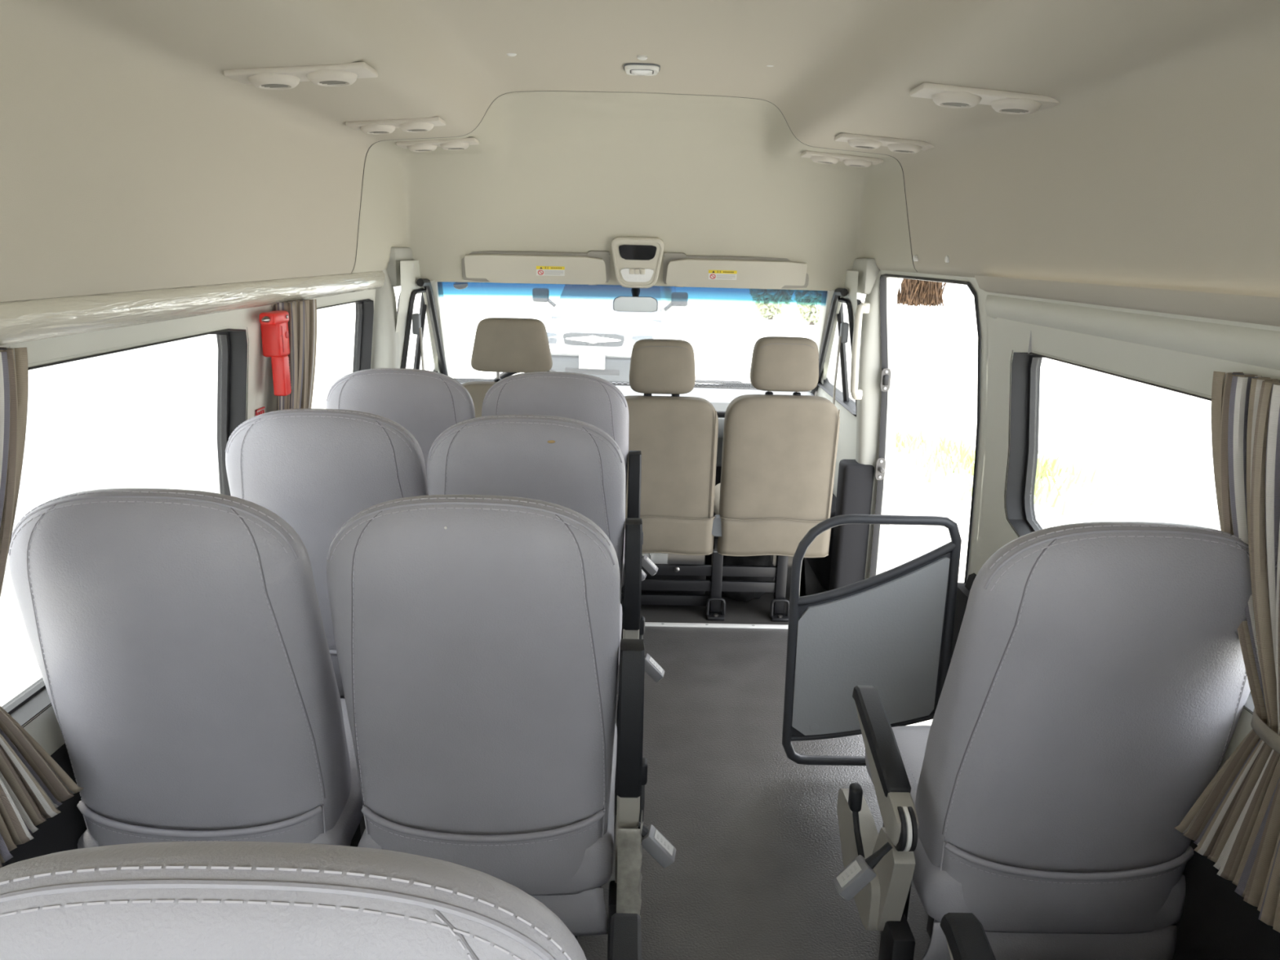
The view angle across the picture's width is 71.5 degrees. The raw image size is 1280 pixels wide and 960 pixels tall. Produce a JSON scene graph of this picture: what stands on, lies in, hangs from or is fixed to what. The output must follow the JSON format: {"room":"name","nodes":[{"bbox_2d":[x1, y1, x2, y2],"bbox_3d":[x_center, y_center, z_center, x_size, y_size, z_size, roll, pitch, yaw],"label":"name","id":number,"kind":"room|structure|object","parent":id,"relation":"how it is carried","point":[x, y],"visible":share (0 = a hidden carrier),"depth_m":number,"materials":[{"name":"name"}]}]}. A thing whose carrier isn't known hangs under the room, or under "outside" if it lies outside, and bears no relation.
{"room":"vehicle interior","nodes":[
{"label":"vehicle interior","id":0,"kind":"room"},
{"bbox_2d":[0,288,376,755],"bbox_3d":[-0.990,0.130,1.323,0.058,0.800,4.410,1,15,-1],"label":"wall","id":1,"kind":"structure","parent":0,"point":[45,729],"depth_m":1.82,"materials":[{"name":"white plastic"}]},
{"bbox_2d":[0,346,84,867],"bbox_3d":[-0.947,0.214,1.208,0.073,0.747,0.446,1,15,-1],"label":"curtain","id":2,"kind":"object","parent":1,"relation":"hanging from","point":[33,784],"visible":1,"depth_m":1.33,"materials":[{"name":"fabric"}]},
{"bbox_2d":[1,742,87,867],"bbox_3d":[-1.025,0.815,1.500,0.030,0.625,4.410,1,15,-1],"label":"wall panel","id":3,"kind":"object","parent":1,"relation":"attached to","point":[62,832],"depth_m":1.55,"materials":[{"name":"grey plastic"}]},
{"bbox_2d":[1,326,248,728],"bbox_3d":[-1.023,0.077,1.575,0.104,0.592,1.468,1,15,-1],"label":"window","id":4,"kind":"structure","parent":1,"relation":"in","point":[233,368],"depth_m":2.21,"materials":[{"name":"grey plastic"}]},
{"bbox_2d":[0,271,385,345],"bbox_3d":[-0.947,-0.213,1.235,0.039,0.074,4.410,1,15,-1],"label":"trim","id":5,"kind":"structure","parent":1,"relation":"attached to","point":[28,320],"depth_m":1.70,"materials":[{"name":"beige plastic"}]},
{"bbox_2d":[255,406,265,416],"bbox_3d":[-1.003,-0.156,2.352,0.004,0.068,0.055,1,15,-1],"label":"printed notice","id":6,"kind":"object","parent":1,"relation":"attached to","point":[263,407],"visible":0.28,"depth_m":2.34,"materials":[{"name":"red paper"}]},
{"bbox_2d":[258,310,291,395],"bbox_3d":[-0.944,-0.323,2.291,0.065,0.218,0.145,1,15,-1],"label":"hammer","id":7,"kind":"object","parent":1,"relation":"attached to","point":[273,324],"visible":1,"depth_m":2.30,"materials":[{"name":"red plastic"}]},
{"bbox_2d":[271,298,316,410],"bbox_3d":[-0.950,-0.175,2.473,0.073,0.638,0.242,1,15,-1],"label":"curtain","id":8,"kind":"object","parent":1,"relation":"hanging from","point":[302,322],"visible":0.4,"depth_m":2.44,"materials":[{"name":"fabric"}]},
{"bbox_2d":[276,298,373,410],"bbox_3d":[-1.031,-0.284,2.912,0.104,0.582,0.901,1,15,-1],"label":"window","id":9,"kind":"structure","parent":1,"relation":"in","point":[364,308],"depth_m":3.29,"materials":[{"name":"black rubber"}]},
{"bbox_2d":[351,90,918,272],"bbox_3d":[-0.006,-0.939,2.856,1.880,0.579,0.060,1,15,-1],"label":"trim","id":10,"kind":"structure","parent":1,"relation":"attached to","point":[544,91],"depth_m":2.84,"materials":[{"name":"beige plastic"}]},
{"bbox_2d":[395,260,440,373],"bbox_3d":[-0.973,-0.298,4.177,0.125,1.440,1.450,1,15,-1],"label":"wall","id":11,"kind":"structure","parent":0,"point":[410,275],"depth_m":3.45,"materials":[{"name":"white plastic"}]},
{"bbox_2d":[370,269,399,368],"bbox_3d":[-1.010,-0.135,3.486,0.152,1.430,0.110,1,15,-1],"label":"trim","id":12,"kind":"structure","parent":11,"relation":"attached to","point":[385,342],"depth_m":3.33,"materials":[{"name":"grey plastic"}]},
{"bbox_2d":[386,247,413,286],"bbox_3d":[-0.969,-0.834,3.465,0.115,0.145,0.300,1,15,-1],"label":"trim","id":13,"kind":"structure","parent":11,"relation":"attached to","point":[397,255],"depth_m":3.34,"materials":[{"name":"grey plastic"}]},
{"bbox_2d":[412,313,424,369],"bbox_3d":[-0.889,-0.297,3.645,0.032,0.770,0.200,0,15,-5],"label":"belt","id":14,"kind":"object","parent":11,"relation":"hanging from","point":[416,326],"visible":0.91,"depth_m":3.47,"materials":[{"name":"grey"}]},
{"bbox_2d":[396,288,441,373],"bbox_3d":[-0.957,-0.627,3.986,0.135,0.481,0.944,1,15,-1],"label":"window","id":15,"kind":"structure","parent":11,"relation":"in","point":[423,306],"depth_m":3.63,"materials":[{"name":"black rubber"}]},
{"bbox_2d":[416,278,453,377],"bbox_3d":[-0.953,-0.661,4.226,0.084,0.700,1.111,-1,15,-9],"label":"trim","id":16,"kind":"structure","parent":11,"relation":"attached to","point":[439,300],"depth_m":4.04,"materials":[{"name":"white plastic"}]},
{"bbox_2d":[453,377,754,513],"bbox_3d":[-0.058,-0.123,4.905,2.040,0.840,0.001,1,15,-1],"label":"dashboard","id":17,"kind":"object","parent":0,"point":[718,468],"depth_m":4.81,"materials":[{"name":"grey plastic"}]},
{"bbox_2d":[460,382,814,466],"bbox_3d":[-0.051,-0.278,4.568,1.860,0.408,0.495,1,15,-1],"label":"dashboard","id":18,"kind":"object","parent":17,"relation":"attached to","point":[720,398],"visible":0.11,"depth_m":4.48,"materials":[{"name":"grey plastic"}]},
{"bbox_2d":[492,368,555,381],"bbox_3d":[-0.514,-0.340,4.102,0.442,0.355,0.283,1,15,-1],"label":"steering wheel","id":19,"kind":"object","parent":18,"relation":"attached to","point":[503,375],"visible":0.06,"depth_m":4.16,"materials":[{"name":"black plastic"}]},
{"bbox_2d":[611,382,719,386],"bbox_3d":[-0.047,-0.504,4.636,0.920,0.005,0.030,1,15,-1],"label":"grille","id":20,"kind":"object","parent":18,"relation":"attached to","point":[619,383],"depth_m":4.63,"materials":[{"name":"black plastic"}]},
{"bbox_2d":[351,91,917,290],"bbox_3d":[-0.010,-1.015,3.272,1.870,0.629,0.836,1,15,-1],"label":"ceiling","id":21,"kind":"structure","parent":0,"point":[552,171],"depth_m":3.38,"materials":[{"name":"beige fabric"}]},
{"bbox_2d":[395,137,479,151],"bbox_3d":[-0.661,-1.098,2.913,0.255,0.043,0.096,1,15,-1],"label":"ceiling vent","id":22,"kind":"object","parent":21,"relation":"in","point":[456,144],"visible":1,"depth_m":2.88,"materials":[{"name":"beige plastic"}]},
{"bbox_2d":[461,250,609,284],"bbox_3d":[-0.427,-0.882,3.663,0.606,0.145,0.065,0,15,-7],"label":"sun visor","id":23,"kind":"object","parent":21,"relation":"attached to","point":[593,267],"visible":1,"depth_m":3.65,"materials":[{"name":"beige plastic"}]},
{"bbox_2d":[544,270,563,275],"bbox_3d":[-0.355,-0.854,3.661,0.076,0.017,0.001,0,30,-6],"label":"print","id":24,"kind":"object","parent":23,"relation":"on","point":[544,270],"depth_m":3.66},
{"bbox_2d":[611,236,664,288],"bbox_3d":[-0.011,-0.906,3.682,0.217,0.217,0.118,1,15,-1],"label":"console","id":25,"kind":"object","parent":21,"relation":"attached to","point":[637,260],"visible":0.98,"depth_m":3.65,"materials":[{"name":"beige plastic"}]},
{"bbox_2d":[662,252,808,288],"bbox_3d":[0.396,-0.865,3.673,0.602,0.145,0.066,3,15,5],"label":"sun visor","id":26,"kind":"object","parent":21,"relation":"attached to","point":[680,269],"visible":1,"depth_m":3.66,"materials":[{"name":"beige plastic"}]},
{"bbox_2d":[716,274,735,279],"bbox_3d":[0.355,-0.839,3.667,0.076,0.017,0.001,3,30,5],"label":"print","id":27,"kind":"object","parent":26,"relation":"on","point":[717,274],"depth_m":3.67},
{"bbox_2d":[800,150,884,167],"bbox_3d":[0.676,-1.075,2.981,0.262,0.044,0.096,1,15,0],"label":"ceiling vent","id":28,"kind":"object","parent":21,"relation":"in","point":[816,157],"visible":1,"depth_m":2.94,"materials":[{"name":"beige plastic"}]},
{"bbox_2d":[0,0,1279,302],"bbox_3d":[0.007,-0.442,0.943,1.870,0.573,3.946,1,15,-1],"label":"ceiling","id":29,"kind":"structure","parent":0,"point":[131,160],"depth_m":1.68,"materials":[{"name":"beige fabric"}]},
{"bbox_2d":[223,62,377,89],"bbox_3d":[-0.668,-0.799,1.761,0.275,0.044,0.096,1,15,-1],"label":"ceiling vent","id":30,"kind":"object","parent":29,"relation":"in","point":[344,74],"visible":1,"depth_m":1.73,"materials":[{"name":"beige plastic"}]},
{"bbox_2d":[346,116,445,134],"bbox_3d":[-0.673,-0.980,2.458,0.255,0.043,0.096,1,15,-1],"label":"ceiling vent","id":31,"kind":"object","parent":29,"relation":"in","point":[427,124],"visible":1,"depth_m":2.42,"materials":[{"name":"beige plastic"}]},
{"bbox_2d":[623,62,660,75],"bbox_3d":[0.005,-1.107,2.399,0.099,0.021,0.111,1,15,-1],"label":"recessed light","id":32,"kind":"object","parent":29,"relation":"in","point":[630,68],"visible":1,"depth_m":2.37,"materials":[{"name":"white plastic"}]},
{"bbox_2d":[637,55,647,60],"bbox_3d":[0.006,-1.075,2.263,0.026,0.010,0.026,1,15,-1],"label":"clip","id":33,"kind":"object","parent":29,"relation":"attached to","point":[639,57],"visible":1,"depth_m":2.25,"materials":[{"name":"white plastic"}]},
{"bbox_2d":[834,133,933,153],"bbox_3d":[0.697,-0.955,2.526,0.273,0.044,0.096,1,15,0],"label":"ceiling vent","id":34,"kind":"object","parent":29,"relation":"in","point":[855,140],"visible":0.98,"depth_m":2.49,"materials":[{"name":"beige plastic"}]},
{"bbox_2d":[912,254,918,261],"bbox_3d":[0.891,-0.716,2.868,0.017,0.020,0.020,1,15,-1],"label":"cap","id":35,"kind":"object","parent":29,"relation":"attached to","point":[915,258],"visible":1,"depth_m":2.86,"materials":[{"name":"white plastic"}]},
{"bbox_2d":[909,82,1060,114],"bbox_3d":[0.699,-0.765,1.790,0.290,0.045,0.096,1,15,0],"label":"ceiling vent","id":36,"kind":"object","parent":29,"relation":"in","point":[944,95],"visible":0.95,"depth_m":1.75,"materials":[{"name":"beige plastic"}]},
{"bbox_2d":[591,91,715,96],"bbox_3d":[-0.018,-0.565,1.372,2.055,0.775,4.920,1,15,-1],"label":"roof","id":37,"kind":"structure","parent":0,"point":[591,91],"depth_m":3.28,"materials":[{"name":"grey paint"}]},
{"bbox_2d":[437,281,827,395],"bbox_3d":[-0.038,-0.662,4.215,1.977,0.604,1.010,1,15,-1],"label":"window","id":38,"kind":"structure","parent":37,"relation":"attached to","point":[445,288],"depth_m":3.81,"materials":[{"name":"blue glass"}]},
{"bbox_2d":[453,284,467,288],"bbox_3d":[-0.749,-0.815,3.710,0.060,0.034,0.051,1,15,-1],"label":"round sticker","id":39,"kind":"object","parent":38,"relation":"attached to","point":[459,286],"visible":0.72,"depth_m":3.70,"materials":[{"name":"white plastic"}]},
{"bbox_2d":[613,288,657,312],"bbox_3d":[-0.019,-0.763,3.752,0.188,0.100,0.100,1,15,-1],"label":"mirror","id":40,"kind":"object","parent":38,"relation":"attached to","point":[635,303],"visible":0.98,"depth_m":3.71,"materials":[{"name":"grey mirror"}]},
{"bbox_2d":[613,297,657,311],"bbox_3d":[-0.019,-0.733,3.709,0.179,0.059,0.002,1,15,-1],"label":"mirror glass","id":41,"kind":"object","parent":40,"relation":"attached to","point":[620,304],"depth_m":3.71,"materials":[{"name":"grey"}]},
{"bbox_2d":[694,379,751,385],"bbox_3d":[0.421,-0.519,4.726,0.844,0.018,0.058,3,15,8],"label":"windscreen wiper","id":42,"kind":"object","parent":38,"relation":"attached to","point":[729,382],"visible":0.42,"depth_m":4.73,"materials":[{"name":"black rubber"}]},
{"bbox_2d":[621,538,828,624],"bbox_3d":[-0.061,0.416,4.296,2.000,0.001,1.390,1,15,-1],"label":"floor","id":43,"kind":"structure","parent":0,"point":[755,611],"depth_m":3.81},
{"bbox_2d":[462,317,552,417],"bbox_3d":[-0.515,-0.096,3.813,0.500,1.212,0.621,1,15,-1],"label":"seat","id":44,"kind":"object","parent":43,"relation":"on","point":[501,344],"visible":0.32,"depth_m":3.44,"materials":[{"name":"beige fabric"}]},
{"bbox_2d":[620,513,789,622],"bbox_3d":[0.216,0.310,3.858,0.821,0.442,0.488,1,15,-1],"label":"frame","id":45,"kind":"object","parent":43,"relation":"on","point":[676,584],"visible":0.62,"depth_m":3.69,"materials":[{"name":"black paint"}]},
{"bbox_2d":[641,552,667,564],"bbox_3d":[0.007,0.313,3.755,0.220,0.094,0.086,1,15,-1],"label":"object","id":46,"kind":"object","parent":45,"relation":"attached to","point":[656,557],"visible":0.2,"depth_m":3.73,"materials":[{"name":"white plastic"}]},
{"bbox_2d":[624,338,718,555],"bbox_3d":[0.084,-0.179,3.775,0.459,0.870,0.624,1,15,-1],"label":"seat","id":47,"kind":"object","parent":45,"relation":"on","point":[676,436],"visible":0.68,"depth_m":3.48,"materials":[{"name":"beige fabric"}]},
{"bbox_2d":[713,336,839,557],"bbox_3d":[0.557,-0.179,3.778,0.465,0.890,0.625,1,15,-1],"label":"seat","id":48,"kind":"object","parent":45,"relation":"on","point":[779,457],"visible":0.91,"depth_m":3.50,"materials":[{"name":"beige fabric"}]},
{"bbox_2d":[713,483,720,515],"bbox_3d":[0.547,0.115,3.918,0.448,0.150,0.498,1,15,-1],"label":"seat cushion","id":49,"kind":"object","parent":48,"relation":"on","point":[717,495],"depth_m":3.86,"materials":[{"name":"beige fabric"}]},
{"bbox_2d":[721,555,774,601],"bbox_3d":[0.459,0.384,3.902,0.264,0.278,0.212,1,15,-1],"label":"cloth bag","id":50,"kind":"object","parent":43,"relation":"on","point":[762,560],"visible":0.31,"depth_m":3.83,"materials":[{"name":"black fabric"}]},
{"bbox_2d":[577,626,930,959],"bbox_3d":[-0.035,1.252,1.589,2.060,0.260,4.350,1,15,-1],"label":"floor","id":51,"kind":"structure","parent":0,"point":[753,830],"depth_m":2.41,"materials":[{"name":"grey rubber"}]},
{"bbox_2d":[8,488,365,848],"bbox_3d":[-0.780,0.485,1.765,0.474,1.102,0.605,1,15,-1],"label":"passenger seat","id":52,"kind":"object","parent":51,"relation":"on","point":[177,637],"visible":0.82,"depth_m":1.44,"materials":[{"name":"grey leather"}]},
{"bbox_2d":[77,698,363,848],"bbox_3d":[-0.783,0.617,1.843,0.464,0.152,0.520,1,15,-1],"label":"seat cushion","id":53,"kind":"object","parent":52,"relation":"on","point":[339,823],"depth_m":1.59,"materials":[{"name":"grey leather"}]},
{"bbox_2d":[0,840,641,959],"bbox_3d":[-0.228,0.708,0.955,0.592,1.102,0.622,0,15,-4],"label":"passenger seat","id":54,"kind":"object","parent":51,"relation":"on","point":[197,900],"visible":1,"depth_m":0.55,"materials":[{"name":"grey leather"}]},
{"bbox_2d":[225,408,428,698],"bbox_3d":[-0.765,0.304,2.467,0.474,1.102,0.605,1,15,-1],"label":"passenger seat","id":55,"kind":"object","parent":51,"relation":"on","point":[316,469],"visible":0.35,"depth_m":2.08,"materials":[{"name":"grey leather"}]},
{"bbox_2d":[325,368,475,491],"bbox_3d":[-0.777,0.119,3.179,0.474,1.102,0.605,1,15,-1],"label":"passenger seat","id":56,"kind":"object","parent":51,"relation":"on","point":[426,403],"visible":0.3,"depth_m":2.78,"materials":[{"name":"grey leather"}]},
{"bbox_2d":[326,494,675,959],"bbox_3d":[-0.225,0.496,1.772,0.582,1.102,0.605,1,15,-1],"label":"passenger seat","id":57,"kind":"object","parent":51,"relation":"on","point":[477,637],"visible":0.91,"depth_m":1.47,"materials":[{"name":"grey leather"}]},
{"bbox_2d":[357,724,617,894],"bbox_3d":[-0.283,0.627,1.849,0.464,0.152,0.520,1,15,-1],"label":"seat cushion","id":58,"kind":"object","parent":57,"relation":"on","point":[584,864],"depth_m":1.59,"materials":[{"name":"grey leather"}]},
{"bbox_2d":[657,834,669,849],"bbox_3d":[0.042,0.644,1.581,0.022,0.022,0.009,3,15,8],"label":"print","id":59,"kind":"object","parent":57,"relation":"on","point":[663,843],"depth_m":1.58,"materials":[{"name":"grey"}]},
{"bbox_2d":[426,414,664,814],"bbox_3d":[-0.227,0.321,2.450,0.582,1.102,0.605,1,15,-1],"label":"passenger seat","id":60,"kind":"object","parent":51,"relation":"on","point":[575,465],"visible":0.35,"depth_m":2.06,"materials":[{"name":"grey leather"}]},
{"bbox_2d":[617,603,622,693],"bbox_3d":[-0.284,0.451,2.527,0.464,0.152,0.520,1,15,-1],"label":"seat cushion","id":61,"kind":"object","parent":60,"relation":"on","point":[620,611],"depth_m":2.53,"materials":[{"name":"grey leather"}]},
{"bbox_2d":[481,371,658,639],"bbox_3d":[-0.228,0.131,3.185,0.582,1.102,0.605,1,15,-1],"label":"passenger seat","id":62,"kind":"object","parent":51,"relation":"on","point":[593,400],"visible":0.27,"depth_m":2.79,"materials":[{"name":"grey leather"}]},
{"bbox_2d":[621,528,625,587],"bbox_3d":[-0.286,0.261,3.263,0.464,0.152,0.520,1,15,-1],"label":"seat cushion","id":63,"kind":"object","parent":62,"relation":"on","point":[624,528],"depth_m":3.04,"materials":[{"name":"grey leather"}]},
{"bbox_2d":[644,622,788,629],"bbox_3d":[0.186,0.591,3.627,0.985,0.008,0.033,1,15,-1],"label":"floor strip","id":64,"kind":"object","parent":51,"relation":"on","point":[646,624],"visible":0.5,"depth_m":3.62,"materials":[{"name":"silver metal"}]},
{"bbox_2d":[782,514,961,765],"bbox_3d":[0.649,0.464,2.500,0.476,0.763,0.028,1,15,-1],"label":"partition","id":65,"kind":"object","parent":51,"relation":"on","point":[891,631],"depth_m":2.49,"materials":[{"name":"grey plastic"}]},
{"bbox_2d":[940,912,995,959],"bbox_3d":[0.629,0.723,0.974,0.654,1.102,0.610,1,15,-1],"label":"armrest","id":66,"kind":"object","parent":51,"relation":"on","point":[966,939],"visible":1,"depth_m":1.14,"materials":[{"name":"grey plastic"}]},
{"bbox_2d":[832,521,1252,959],"bbox_3d":[0.653,0.533,1.710,0.640,1.102,0.605,1,15,-1],"label":"passenger seat","id":67,"kind":"object","parent":51,"relation":"on","point":[1095,686],"visible":0.88,"depth_m":1.44,"materials":[{"name":"grey leather"}]},
{"bbox_2d":[841,865,856,880],"bbox_3d":[0.356,0.669,1.514,0.022,0.022,0.009,-1,15,-10],"label":"print","id":68,"kind":"object","parent":67,"relation":"on","point":[849,873],"depth_m":1.51,"materials":[{"name":"grey paper"}]},
{"bbox_2d":[865,724,1186,933],"bbox_3d":[0.733,0.666,1.789,0.464,0.152,0.520,1,15,-1],"label":"seat cushion","id":69,"kind":"object","parent":67,"relation":"on","point":[944,882],"depth_m":1.54,"materials":[{"name":"grey leather"}]},
{"bbox_2d":[817,270,858,497],"bbox_3d":[0.881,-0.272,4.248,0.125,1.440,1.350,1,15,-1],"label":"wall","id":70,"kind":"structure","parent":0,"point":[846,445],"depth_m":3.90,"materials":[{"name":"white plastic"}]},
{"bbox_2d":[805,493,836,590],"bbox_3d":[0.850,0.244,4.108,0.110,0.370,0.580,1,15,-1],"label":"pocket","id":71,"kind":"object","parent":70,"relation":"attached to","point":[821,566],"visible":0.14,"depth_m":3.87,"materials":[{"name":"grey plastic"}]},
{"bbox_2d":[809,288,848,395],"bbox_3d":[0.874,-0.624,4.249,0.084,0.700,1.111,3,15,8],"label":"trim","id":72,"kind":"structure","parent":70,"relation":"attached to","point":[824,308],"depth_m":3.98,"materials":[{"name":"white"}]},
{"bbox_2d":[817,297,862,417],"bbox_3d":[0.883,-0.594,4.024,0.135,0.481,0.913,1,15,-1],"label":"window","id":73,"kind":"structure","parent":70,"relation":"in","point":[842,397],"depth_m":3.87,"materials":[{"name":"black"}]},
{"bbox_2d":[832,322,848,404],"bbox_3d":[0.810,-0.273,3.705,0.032,0.770,0.200,2,15,4],"label":"belt","id":74,"kind":"object","parent":70,"relation":"hanging from","point":[843,338],"visible":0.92,"depth_m":3.54,"materials":[{"name":"grey fabric"}]},
{"bbox_2d":[828,459,874,590],"bbox_3d":[0.872,0.250,3.686,0.125,0.670,0.120,1,15,-1],"label":"trim","id":75,"kind":"structure","parent":70,"relation":"attached to","point":[855,479],"depth_m":3.62,"materials":[{"name":"grey plastic"}]},
{"bbox_2d":[849,302,870,399],"bbox_3d":[0.841,-0.491,3.418,0.041,0.373,0.095,10,17,29],"label":"handle","id":76,"kind":"object","parent":70,"relation":"attached to","point":[864,308],"visible":1,"depth_m":3.38,"materials":[{"name":"beige plastic"}]},
{"bbox_2d":[852,257,879,294],"bbox_3d":[0.916,-0.807,3.511,0.115,0.135,0.250,1,15,-1],"label":"trim","id":77,"kind":"structure","parent":70,"relation":"attached to","point":[868,269],"depth_m":3.40,"materials":[{"name":"grey plastic"}]},
{"bbox_2d":[855,270,903,579],"bbox_3d":[0.927,-0.117,3.592,0.152,1.430,0.090,1,15,-1],"label":"trim","id":78,"kind":"structure","parent":70,"relation":"attached to","point":[868,408],"depth_m":3.49,"materials":[{"name":"grey plastic"}]},
{"bbox_2d":[880,368,890,391],"bbox_3d":[0.951,-0.387,3.438,0.036,0.090,0.020,1,15,-1],"label":"plate","id":79,"kind":"object","parent":70,"relation":"attached to","point":[885,380],"visible":1,"depth_m":3.43,"materials":[{"name":"grey metal"}]},
{"bbox_2d":[974,292,1279,772],"bbox_3d":[0.955,0.302,0.836,0.058,0.800,3.355,1,15,-1],"label":"wall","id":80,"kind":"structure","parent":0,"point":[1145,363],"depth_m":1.97,"materials":[{"name":"white plastic"}]},
{"bbox_2d":[869,273,980,582],"bbox_3d":[0.956,0.154,3.093,0.126,1.708,1.026,1,15,-1],"label":"door","id":81,"kind":"structure","parent":80,"relation":"in","point":[888,282],"depth_m":3.46,"materials":[{"name":"white metal"}]},
{"bbox_2d":[875,457,885,479],"bbox_3d":[0.955,-0.041,3.519,0.036,0.090,0.038,1,15,-1],"label":"plate","id":82,"kind":"object","parent":81,"relation":"attached to","point":[880,463],"visible":1,"depth_m":3.52,"materials":[{"name":"grey metal"}]},
{"bbox_2d":[868,270,987,577],"bbox_3d":[0.929,0.154,3.094,0.060,1.755,1.100,1,15,-1],"label":"trim","id":83,"kind":"structure","parent":80,"relation":"attached to","point":[981,295],"depth_m":2.49,"materials":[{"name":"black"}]},
{"bbox_2d":[951,582,969,658],"bbox_3d":[0.934,0.587,2.610,0.045,0.560,0.147,1,15,-1],"label":"trim","id":84,"kind":"structure","parent":80,"relation":"attached to","point":[962,593],"depth_m":2.56,"materials":[{"name":"grey plastic"}]},
{"bbox_2d":[1027,331,1031,353],"bbox_3d":[0.934,-0.331,2.121,0.008,0.058,0.002,1,15,-1],"label":"trim","id":85,"kind":"structure","parent":80,"relation":"attached to","point":[1030,338],"depth_m":2.12,"materials":[{"name":"grey plastic"}]},
{"bbox_2d":[964,573,1279,959],"bbox_3d":[0.958,0.987,1.014,0.030,0.625,3.355,1,15,-1],"label":"wall panel","id":86,"kind":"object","parent":80,"relation":"attached to","point":[1215,922],"depth_m":1.46,"materials":[{"name":"grey plastic"}]},
{"bbox_2d":[974,275,1279,326],"bbox_3d":[0.928,-0.098,0.730,0.070,0.046,3.350,1,15,-1],"label":"trim","id":87,"kind":"structure","parent":80,"relation":"attached to","point":[1263,310],"depth_m":1.56,"materials":[{"name":"beige plastic"}]},
{"bbox_2d":[1004,350,1254,715],"bbox_3d":[0.979,0.076,1.589,0.099,0.476,1.468,1,15,-1],"label":"window","id":88,"kind":"structure","parent":80,"relation":"in","point":[1024,393],"depth_m":2.26,"materials":[{"name":"grey plastic"}]},
{"bbox_2d":[984,294,1279,370],"bbox_3d":[0.940,-0.046,0.744,0.024,0.070,3.350,1,15,-1],"label":"trim","id":89,"kind":"structure","parent":80,"relation":"attached to","point":[1241,344],"depth_m":1.60,"materials":[{"name":"white plastic"}]},
{"bbox_2d":[1174,371,1279,932],"bbox_3d":[0.907,0.246,1.256,0.073,0.747,0.456,1,15,-1],"label":"curtain","id":90,"kind":"object","parent":80,"relation":"hanging from","point":[1234,823],"visible":0.99,"depth_m":1.29,"materials":[{"name":"fabric"}]},
{"label":"outside","id":91,"kind":"structure","parent":0,"visible":0},
{"bbox_2d":[0,285,1220,725],"bbox_3d":[-0.050,2.129,0.551,120.000,0.001,120.000,1,15,-1],"label":"outside background","id":92,"kind":"structure","parent":91,"point":[1160,438],"depth_m":13.13,"materials":[{"name":"concrete"}]},
{"bbox_2d":[4,334,217,571],"bbox_3d":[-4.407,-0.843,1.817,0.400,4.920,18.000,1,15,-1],"label":"window","id":93,"kind":"structure","parent":92,"relation":"on","point":[144,417],"depth_m":7.34,"materials":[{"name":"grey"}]},
{"bbox_2d":[532,297,688,382],"bbox_3d":[-0.380,-2.591,14.973,2.480,1.900,4.665,3,15,7],"label":"parked car","id":94,"kind":"object","parent":92,"relation":"on","point":[586,335],"visible":0.46,"depth_m":13.08,"materials":[{"name":"grey paint"}]},
{"bbox_2d":[532,297,556,307],"bbox_3d":[-1.522,-2.905,14.171,0.384,0.303,0.154,1,15,-1],"label":"mirror","id":95,"kind":"object","parent":94,"relation":"attached to","point":[535,299],"depth_m":14.13,"materials":[{"name":"grey mirror"}]},
{"bbox_2d":[563,331,624,346],"bbox_3d":[-0.664,-2.043,12.911,0.906,0.180,0.291,1,15,-1],"label":"grille","id":96,"kind":"object","parent":94,"relation":"attached to","point":[571,339],"depth_m":12.85,"materials":[{"name":"white plastic"}]},
{"bbox_2d":[663,299,688,311],"bbox_3d":[0.562,-2.787,13.906,0.375,0.303,0.172,1,15,-1],"label":"mirror","id":97,"kind":"object","parent":94,"relation":"attached to","point":[680,303],"depth_m":13.85,"materials":[{"name":"grey mirror"}]},
{"bbox_2d":[752,302,790,319],"bbox_3d":[4.543,-6.779,30.319,1.712,2.660,1.700,1,15,-1],"label":"shrub","id":98,"kind":"object","parent":92,"relation":"on","point":[766,310],"visible":0.06,"depth_m":30.28,"materials":[{"name":"plant"}]},
{"bbox_2d":[796,303,820,324],"bbox_3d":[5.583,-6.235,28.369,1.405,2.528,1.449,1,15,-1],"label":"shrub","id":99,"kind":"object","parent":92,"relation":"on","point":[810,313],"visible":0.12,"depth_m":28.32,"materials":[{"name":"plant"}]},
{"bbox_2d":[897,278,946,306],"bbox_3d":[2.004,-0.933,7.462,0.349,2.560,3.244,3,15,6],"label":"awning","id":100,"kind":"object","parent":92,"relation":"on","point":[913,292],"visible":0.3,"depth_m":5.80,"materials":[{"name":"brown plant"}]},
{"bbox_2d":[894,424,1133,526],"bbox_3d":[3.772,0.105,8.224,3.326,0.250,6.876,1,15,-1],"label":"grass","id":101,"kind":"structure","parent":92,"relation":"on","point":[966,460],"depth_m":9.37,"materials":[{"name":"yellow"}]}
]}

